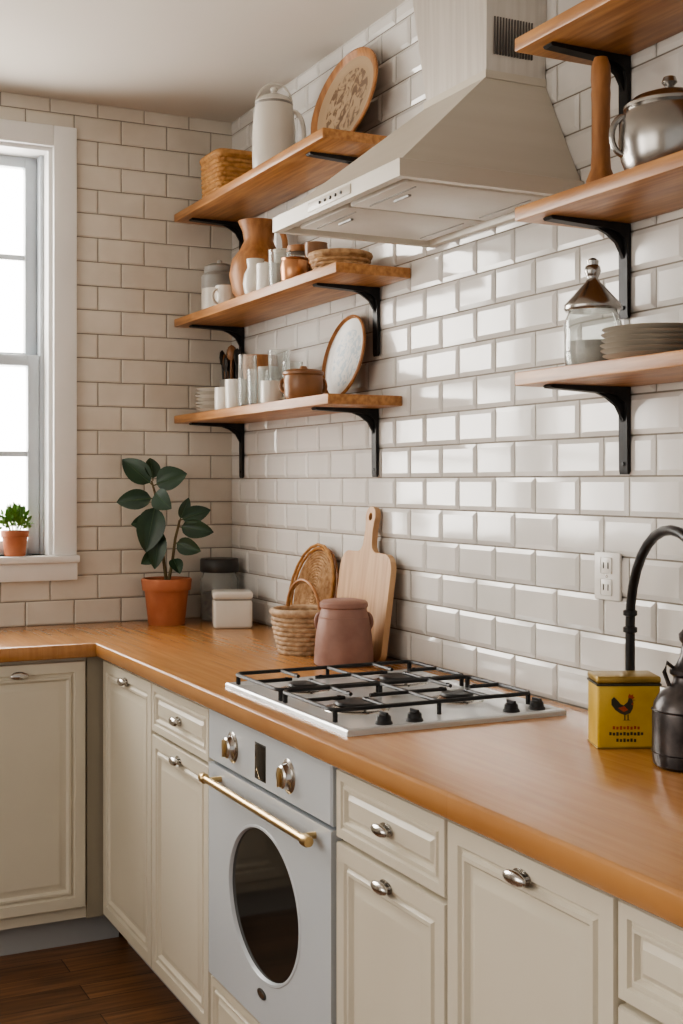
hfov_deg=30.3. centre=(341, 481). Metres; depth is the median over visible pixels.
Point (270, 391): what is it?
coffee mug
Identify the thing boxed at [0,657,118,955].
base cabinet
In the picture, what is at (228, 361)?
cooking utensils
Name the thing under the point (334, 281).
wooden shelf
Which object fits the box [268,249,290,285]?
drinking glass
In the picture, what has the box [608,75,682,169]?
metal pot
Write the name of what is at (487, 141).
range hood
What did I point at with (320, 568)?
rattan tray
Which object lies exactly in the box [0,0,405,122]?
ceiling
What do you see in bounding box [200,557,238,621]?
storage jar
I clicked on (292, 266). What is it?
copper pot
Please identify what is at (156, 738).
base cabinet
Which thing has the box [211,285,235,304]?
coffee mug
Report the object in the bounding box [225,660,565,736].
gas hob
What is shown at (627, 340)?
plate stack
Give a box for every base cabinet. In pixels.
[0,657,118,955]
[103,660,214,1023]
[337,769,682,1023]
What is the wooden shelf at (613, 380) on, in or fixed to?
attached to the wall at (496, 499)
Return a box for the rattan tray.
[289,543,337,604]
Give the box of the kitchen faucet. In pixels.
[623,525,682,670]
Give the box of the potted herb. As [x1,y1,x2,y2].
[0,502,33,556]
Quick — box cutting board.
[336,506,396,661]
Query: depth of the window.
3.98 m
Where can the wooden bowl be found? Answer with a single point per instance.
(262, 359)
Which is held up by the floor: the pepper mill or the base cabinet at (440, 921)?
the base cabinet at (440, 921)
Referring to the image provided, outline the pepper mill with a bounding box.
[586,56,612,182]
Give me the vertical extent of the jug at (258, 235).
0.245 m
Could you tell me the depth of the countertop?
2.03 m
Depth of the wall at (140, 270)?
4.10 m
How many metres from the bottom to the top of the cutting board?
0.386 m
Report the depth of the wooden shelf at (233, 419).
3.33 m
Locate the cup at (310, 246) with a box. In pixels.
[304,241,327,270]
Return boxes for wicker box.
[199,148,251,197]
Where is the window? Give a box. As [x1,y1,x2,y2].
[0,119,79,582]
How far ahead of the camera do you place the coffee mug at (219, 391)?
3.79 m
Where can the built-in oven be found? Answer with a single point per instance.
(273, 838)
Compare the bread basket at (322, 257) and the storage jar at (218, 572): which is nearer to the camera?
the bread basket at (322, 257)
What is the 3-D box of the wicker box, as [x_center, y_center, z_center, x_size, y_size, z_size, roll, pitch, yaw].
[-0.343,-0.945,3.941,0.167,0.142,0.188,0,0,-26]
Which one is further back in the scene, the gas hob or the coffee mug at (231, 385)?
the coffee mug at (231, 385)
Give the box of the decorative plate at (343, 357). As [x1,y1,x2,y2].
[322,315,365,393]
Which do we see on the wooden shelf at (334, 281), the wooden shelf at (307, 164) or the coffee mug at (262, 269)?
the coffee mug at (262, 269)
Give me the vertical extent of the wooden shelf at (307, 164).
0.204 m
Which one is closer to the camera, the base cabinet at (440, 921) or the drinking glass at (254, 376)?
the base cabinet at (440, 921)
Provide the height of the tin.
0.122 m
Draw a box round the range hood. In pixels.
[273,0,583,247]
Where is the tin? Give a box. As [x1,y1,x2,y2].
[587,670,661,748]
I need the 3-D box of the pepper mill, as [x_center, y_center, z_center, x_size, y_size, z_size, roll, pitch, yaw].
[0.467,-0.639,2.272,0.054,0.253,0.054,0,0,-26]
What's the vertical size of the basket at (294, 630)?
0.197 m
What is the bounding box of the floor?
[0,932,198,1023]
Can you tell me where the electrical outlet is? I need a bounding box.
[595,552,621,601]
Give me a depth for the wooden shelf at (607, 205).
2.23 m
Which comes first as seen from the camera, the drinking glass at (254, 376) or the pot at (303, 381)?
the pot at (303, 381)
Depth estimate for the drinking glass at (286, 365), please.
3.52 m
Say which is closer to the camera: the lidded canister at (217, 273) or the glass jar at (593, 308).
the glass jar at (593, 308)
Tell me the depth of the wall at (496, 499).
2.84 m
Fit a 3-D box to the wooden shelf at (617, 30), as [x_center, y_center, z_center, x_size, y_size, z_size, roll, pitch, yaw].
[0.659,-0.727,1.915,0.208,0.204,1.098,0,0,-26]
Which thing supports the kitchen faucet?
on the countertop
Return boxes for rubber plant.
[117,458,213,625]
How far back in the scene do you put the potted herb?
3.92 m
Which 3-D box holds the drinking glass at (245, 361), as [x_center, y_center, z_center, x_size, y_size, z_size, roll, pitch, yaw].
[-0.272,-0.292,3.653,0.055,0.150,0.055,0,0,-26]
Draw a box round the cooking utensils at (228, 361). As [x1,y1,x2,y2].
[219,345,242,386]
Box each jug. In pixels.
[229,218,287,296]
[243,258,265,293]
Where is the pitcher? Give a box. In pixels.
[252,82,305,168]
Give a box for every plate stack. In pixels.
[195,388,214,411]
[600,322,682,358]
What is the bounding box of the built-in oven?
[198,709,342,1023]
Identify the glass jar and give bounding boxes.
[287,244,303,256]
[564,258,621,365]
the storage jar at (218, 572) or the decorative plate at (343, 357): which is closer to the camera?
the decorative plate at (343, 357)
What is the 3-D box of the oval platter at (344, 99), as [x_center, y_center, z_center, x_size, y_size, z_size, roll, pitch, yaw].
[0.005,-1.014,3.360,0.065,0.272,0.380,0,0,-26]
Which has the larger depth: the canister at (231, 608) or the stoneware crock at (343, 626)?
the canister at (231, 608)
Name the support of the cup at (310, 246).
on the wooden shelf at (334, 281)
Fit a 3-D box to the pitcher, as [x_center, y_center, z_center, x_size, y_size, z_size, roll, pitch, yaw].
[-0.189,-1.009,3.615,0.132,0.268,0.129,0,0,-40]
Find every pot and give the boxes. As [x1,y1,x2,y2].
[279,366,327,398]
[281,256,310,280]
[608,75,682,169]
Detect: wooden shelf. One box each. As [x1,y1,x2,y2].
[174,127,386,249]
[174,262,410,356]
[174,393,401,477]
[515,0,682,130]
[515,150,682,318]
[515,349,682,474]
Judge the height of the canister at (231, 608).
0.113 m
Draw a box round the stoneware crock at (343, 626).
[314,598,373,667]
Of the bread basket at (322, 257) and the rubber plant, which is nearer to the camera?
the bread basket at (322, 257)
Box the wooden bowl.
[254,354,267,368]
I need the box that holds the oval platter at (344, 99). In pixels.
[311,47,377,133]
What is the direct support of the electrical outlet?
attached to the wall at (496, 499)
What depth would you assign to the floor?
3.29 m
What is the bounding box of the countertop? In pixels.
[0,618,682,927]
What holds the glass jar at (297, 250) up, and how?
on the wooden shelf at (334, 281)
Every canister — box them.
[201,260,230,309]
[211,589,252,628]
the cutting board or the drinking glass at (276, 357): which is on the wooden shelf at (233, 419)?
the drinking glass at (276, 357)
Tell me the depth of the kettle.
1.97 m
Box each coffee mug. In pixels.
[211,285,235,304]
[215,387,225,409]
[225,379,238,407]
[256,262,268,289]
[261,380,285,402]
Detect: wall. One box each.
[0,92,231,627]
[231,0,682,709]
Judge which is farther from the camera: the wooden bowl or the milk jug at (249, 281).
the wooden bowl
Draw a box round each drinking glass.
[238,354,256,405]
[247,369,268,404]
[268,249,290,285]
[268,349,289,380]
[282,361,302,399]
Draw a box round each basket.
[269,578,320,655]
[307,248,372,269]
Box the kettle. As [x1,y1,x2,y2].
[651,629,682,772]
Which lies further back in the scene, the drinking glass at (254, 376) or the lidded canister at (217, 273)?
the lidded canister at (217, 273)
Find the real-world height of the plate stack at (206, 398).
0.076 m

